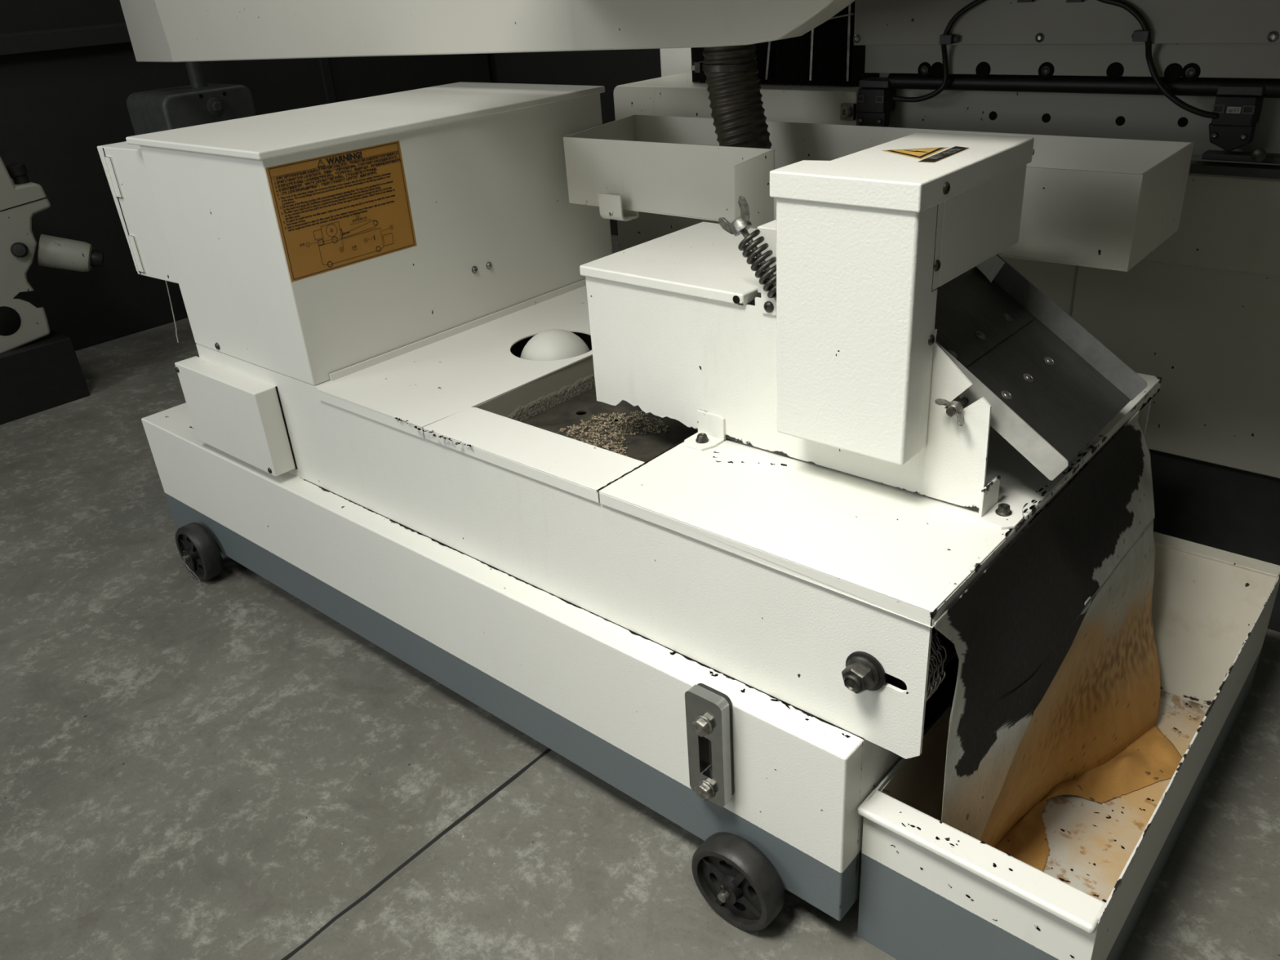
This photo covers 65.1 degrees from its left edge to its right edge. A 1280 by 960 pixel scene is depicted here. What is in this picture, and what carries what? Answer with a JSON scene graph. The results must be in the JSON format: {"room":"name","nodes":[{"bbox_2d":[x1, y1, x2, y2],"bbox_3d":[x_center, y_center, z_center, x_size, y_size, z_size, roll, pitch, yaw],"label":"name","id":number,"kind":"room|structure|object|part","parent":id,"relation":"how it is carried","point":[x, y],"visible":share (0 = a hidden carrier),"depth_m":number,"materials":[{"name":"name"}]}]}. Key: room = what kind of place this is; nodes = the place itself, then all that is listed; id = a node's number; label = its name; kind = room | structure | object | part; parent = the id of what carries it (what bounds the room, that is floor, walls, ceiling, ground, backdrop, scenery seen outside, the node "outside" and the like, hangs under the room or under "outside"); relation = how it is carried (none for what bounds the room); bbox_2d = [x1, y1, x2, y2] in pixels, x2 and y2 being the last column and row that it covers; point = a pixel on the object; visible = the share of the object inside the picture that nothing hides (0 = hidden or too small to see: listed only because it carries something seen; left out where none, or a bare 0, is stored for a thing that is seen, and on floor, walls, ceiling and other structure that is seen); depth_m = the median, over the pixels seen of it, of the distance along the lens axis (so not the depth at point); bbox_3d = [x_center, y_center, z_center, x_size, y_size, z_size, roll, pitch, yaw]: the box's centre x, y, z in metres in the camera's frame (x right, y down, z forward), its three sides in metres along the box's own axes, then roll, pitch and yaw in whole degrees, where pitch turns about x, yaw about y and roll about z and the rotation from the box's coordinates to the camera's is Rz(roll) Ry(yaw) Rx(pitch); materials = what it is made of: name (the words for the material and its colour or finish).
{"room":"industrial hall","nodes":[
{"label":"industrial hall","id":0,"kind":"room"},
{"bbox_2d":[0,0,125,33],"bbox_3d":[-2.739,-1.562,2.445,0.100,3.000,5.800,19,35,37],"label":"wall","id":1,"kind":"structure","parent":0,"point":[15,15],"depth_m":3.35,"materials":[{"name":"black"}]},
{"bbox_2d":[487,48,661,235],"bbox_3d":[1.423,-1.877,2.467,6.200,3.000,0.100,19,35,37],"label":"wall","id":2,"kind":"structure","parent":0,"point":[608,68],"depth_m":4.16,"materials":[{"name":"black"}]},
{"bbox_2d":[0,235,1279,959],"bbox_3d":[-0.336,0.573,1.306,6.200,0.050,5.800,19,35,37],"label":"floor","id":3,"kind":"structure","parent":0,"point":[220,769],"depth_m":1.47,"materials":[{"name":"concrete"}]},
{"bbox_2d":[0,156,103,424],"bbox_3d":[-1.920,-0.543,2.811,0.260,0.752,0.760,19,35,37],"label":"machine","id":4,"kind":"object","parent":3,"relation":"on","point":[40,368],"visible":1,"depth_m":2.88,"materials":[{"name":"grey paint"}]},
{"bbox_3d":[-1.744,-0.850,2.817,0.052,0.076,0.052,19,35,37],"label":"knob","id":5,"kind":"part","parent":4,"relation":"part of","materials":[{"name":"black plastic"}]},
{"bbox_3d":[-1.745,-0.646,2.823,0.042,0.045,0.034,-17,30,-22],"label":"knob","id":6,"kind":"part","parent":4,"relation":"part of","materials":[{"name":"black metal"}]},
{"bbox_3d":[-1.690,-0.667,2.950,0.150,0.123,0.092,-13,29,-17],"label":"arm","id":7,"kind":"part","parent":4,"relation":"part of","materials":[{"name":"grey paint"}]},
{"bbox_3d":[-1.615,-0.659,2.983,0.043,0.051,0.052,-12,28,-15],"label":"knob","id":8,"kind":"part","parent":4,"relation":"part of","materials":[{"name":"black metal"}]},
{"bbox_2d":[126,61,257,135],"bbox_3d":[-1.371,-1.001,3.181,0.268,1.152,0.291,19,35,37],"label":"box","id":9,"kind":"object","parent":3,"relation":"on","point":[201,102],"visible":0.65,"depth_m":3.03,"materials":[{"name":"grey metal"}]},
{"bbox_2d":[0,22,490,351],"bbox_3d":[-1.917,-0.974,3.388,0.294,0.985,3.650,19,35,37],"label":"wall","id":10,"kind":"structure","parent":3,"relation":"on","point":[64,92],"depth_m":3.36,"materials":[{"name":"black"}]},
{"bbox_2d":[280,747,551,959],"bbox_3d":[-0.082,0.377,1.592,0.018,0.001,2.655,19,35,37],"label":"joint","id":11,"kind":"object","parent":3,"relation":"on","point":[517,775],"depth_m":1.37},
{"bbox_2d":[97,82,1161,930],"bbox_3d":[-0.153,-0.149,1.686,1.686,0.857,0.808,19,35,37],"label":"tank","id":12,"kind":"object","parent":3,"relation":"on","point":[740,641],"visible":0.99,"depth_m":1.46,"materials":[{"name":"metal"}]},
{"bbox_3d":[-0.456,-0.645,1.764,0.417,0.012,0.719,19,35,37],"label":"lid","id":13,"kind":"part","parent":12,"relation":"part of","materials":[{"name":"paint"}]},
{"bbox_3d":[-0.176,-0.240,1.714,0.282,0.029,0.701,19,35,37],"label":"plate","id":14,"kind":"part","parent":12,"relation":"part of","materials":[{"name":"paint"}]},
{"bbox_3d":[-0.160,0.059,1.822,1.620,0.250,0.700,19,35,37],"label":"tank","id":15,"kind":"part","parent":12,"relation":"part of","materials":[{"name":"metal"}]},
{"bbox_3d":[-0.148,-0.040,1.336,0.335,0.018,0.090,19,35,37],"label":"plate","id":16,"kind":"part","parent":12,"relation":"part of","materials":[{"name":"paint"}]},
{"bbox_2d":[520,328,590,360],"bbox_3d":[-0.138,-0.155,1.710,0.125,0.208,0.125,19,35,37],"label":"ball","id":17,"kind":"object","parent":12,"relation":"on","point":[551,344],"visible":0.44,"depth_m":1.64,"materials":[{"name":"plastic"}]},
{"bbox_3d":[0.108,-0.087,1.498,0.500,0.002,0.640,19,35,37],"label":"perforated plate","id":18,"kind":"part","parent":12,"relation":"part of","materials":[{"name":"white metal"}]},
{"bbox_3d":[0.084,0.319,1.181,0.024,0.068,0.005,19,35,37],"label":"sight glass","id":19,"kind":"part","parent":12,"relation":"part of","materials":[{"name":"glass"}]},
{"bbox_3d":[0.080,0.312,1.173,0.052,0.155,0.014,19,35,37],"label":"chrome frame","id":20,"kind":"part","parent":12,"relation":"part of","materials":[{"name":"silver metal"}]},
{"bbox_2d":[579,132,1146,529],"bbox_3d":[0.238,-0.225,1.228,0.656,0.361,0.328,19,35,37],"label":"magnetic separator","id":21,"kind":"object","parent":12,"relation":"on","point":[877,328],"visible":1,"depth_m":1.11,"materials":[{"name":"paint"}]},
{"bbox_3d":[0.109,-0.299,1.355,0.269,0.014,0.272,19,35,37],"label":"lid","id":22,"kind":"part","parent":21,"relation":"part of","materials":[{"name":"paint"}]},
{"bbox_3d":[0.139,-0.246,1.135,0.066,0.081,0.007,19,35,37],"label":"threaded rod","id":23,"kind":"part","parent":21,"relation":"part of","materials":[{"name":"metal"}]},
{"bbox_3d":[0.151,-0.210,1.164,0.024,0.036,0.004,19,35,37],"label":"clamp plate","id":24,"kind":"part","parent":21,"relation":"part of","materials":[{"name":"paint"}]},
{"bbox_3d":[0.228,-0.166,1.072,0.162,0.272,0.056,19,35,37],"label":"motor","id":25,"kind":"part","parent":21,"relation":"part of","materials":[{"name":"paint"}]},
{"bbox_3d":[0.307,-0.295,1.113,0.157,0.091,0.201,19,35,37],"label":"arm","id":26,"kind":"part","parent":21,"relation":"part of","materials":[{"name":"paint"}]},
{"bbox_3d":[0.367,-0.195,1.171,0.101,0.068,0.236,19,35,37],"label":"scraper plate","id":27,"kind":"part","parent":21,"relation":"part of","materials":[{"name":"silver metal"}]},
{"bbox_2d":[845,651,885,690],"bbox_3d":[0.231,0.197,1.031,0.045,0.045,0.004,19,35,37],"label":"bolt","id":28,"kind":"object","parent":12,"relation":"in","point":[873,663],"depth_m":1.02,"materials":[{"name":"black metal"}]},
{"bbox_2d":[563,114,1194,271],"bbox_3d":[0.281,-0.476,1.606,1.033,0.137,0.313,19,35,37],"label":"trough","id":29,"kind":"object","parent":12,"relation":"attached to","point":[1106,203],"visible":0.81,"depth_m":1.53,"materials":[{"name":"paint"}]},
{"bbox_2d":[691,44,771,148],"bbox_3d":[0.160,-0.621,1.674,0.142,0.292,0.096,19,35,37],"label":"hose","id":30,"kind":"object","parent":29,"relation":"in","point":[732,80],"visible":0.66,"depth_m":1.64,"materials":[{"name":"plastic"}]},
{"bbox_3d":[0.338,-0.057,1.299,0.430,0.018,0.690,19,35,37],"label":"plate","id":31,"kind":"part","parent":12,"relation":"part of","materials":[{"name":"paint"}]},
{"bbox_2d":[933,410,1182,871],"bbox_3d":[0.553,0.245,1.219,0.170,0.480,0.630,19,35,37],"label":"chute","id":32,"kind":"object","parent":12,"relation":"hanging from","point":[1057,692],"visible":0.79,"depth_m":1.24,"materials":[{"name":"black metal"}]},
{"bbox_2d":[613,0,1279,632],"bbox_3d":[0.983,-0.428,1.583,2.555,1.300,1.745,19,35,37],"label":"grinder","id":33,"kind":"object","parent":3,"relation":"on","point":[1199,313],"visible":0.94,"depth_m":1.58,"materials":[{"name":"paint"}]},
{"bbox_2d":[120,0,854,62],"bbox_3d":[-0.583,-0.957,2.095,2.437,0.181,0.154,21,36,39],"label":"guard","id":34,"kind":"object","parent":33,"relation":"attached to","point":[159,30],"visible":1,"depth_m":1.88,"materials":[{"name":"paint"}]},
{"bbox_3d":[0.185,-1.004,2.208,0.300,0.650,0.125,19,35,37],"label":"column plate","id":35,"kind":"part","parent":33,"relation":"part of","materials":[{"name":"paint"}]},
{"bbox_2d":[856,77,895,126],"bbox_3d":[0.417,-0.658,1.765,0.060,0.088,0.049,19,35,37],"label":"switch","id":36,"kind":"object","parent":33,"relation":"attached to","point":[875,104],"depth_m":1.75,"materials":[{"name":"black plastic"}]},
{"bbox_3d":[1.055,-0.679,1.068,1.854,0.392,0.010,19,35,37],"label":"saddle plate","id":37,"kind":"part","parent":33,"relation":"part of","materials":[{"name":"paint"}]},
{"bbox_3d":[1.112,-0.457,1.188,1.800,0.025,0.025,19,35,37],"label":"trip rod","id":38,"kind":"part","parent":33,"relation":"part of","materials":[{"name":"black metal"}]},
{"bbox_3d":[1.301,-0.299,1.074,1.296,0.026,0.045,19,35,37],"label":"rail","id":39,"kind":"part","parent":33,"relation":"part of","materials":[{"name":"black metal"}]},
{"bbox_2d":[1208,84,1264,151],"bbox_3d":[0.845,-0.513,1.422,0.060,0.088,0.049,19,35,37],"label":"switch","id":40,"kind":"object","parent":33,"relation":"attached to","point":[1236,112],"depth_m":1.41,"materials":[{"name":"black plastic"}]},
{"bbox_2d":[857,531,1279,959],"bbox_3d":[0.589,0.330,1.331,0.270,0.239,0.778,19,35,37],"label":"tray","id":41,"kind":"object","parent":3,"relation":"on","point":[930,889],"visible":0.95,"depth_m":1.19,"materials":[{"name":"paint"}]}
]}

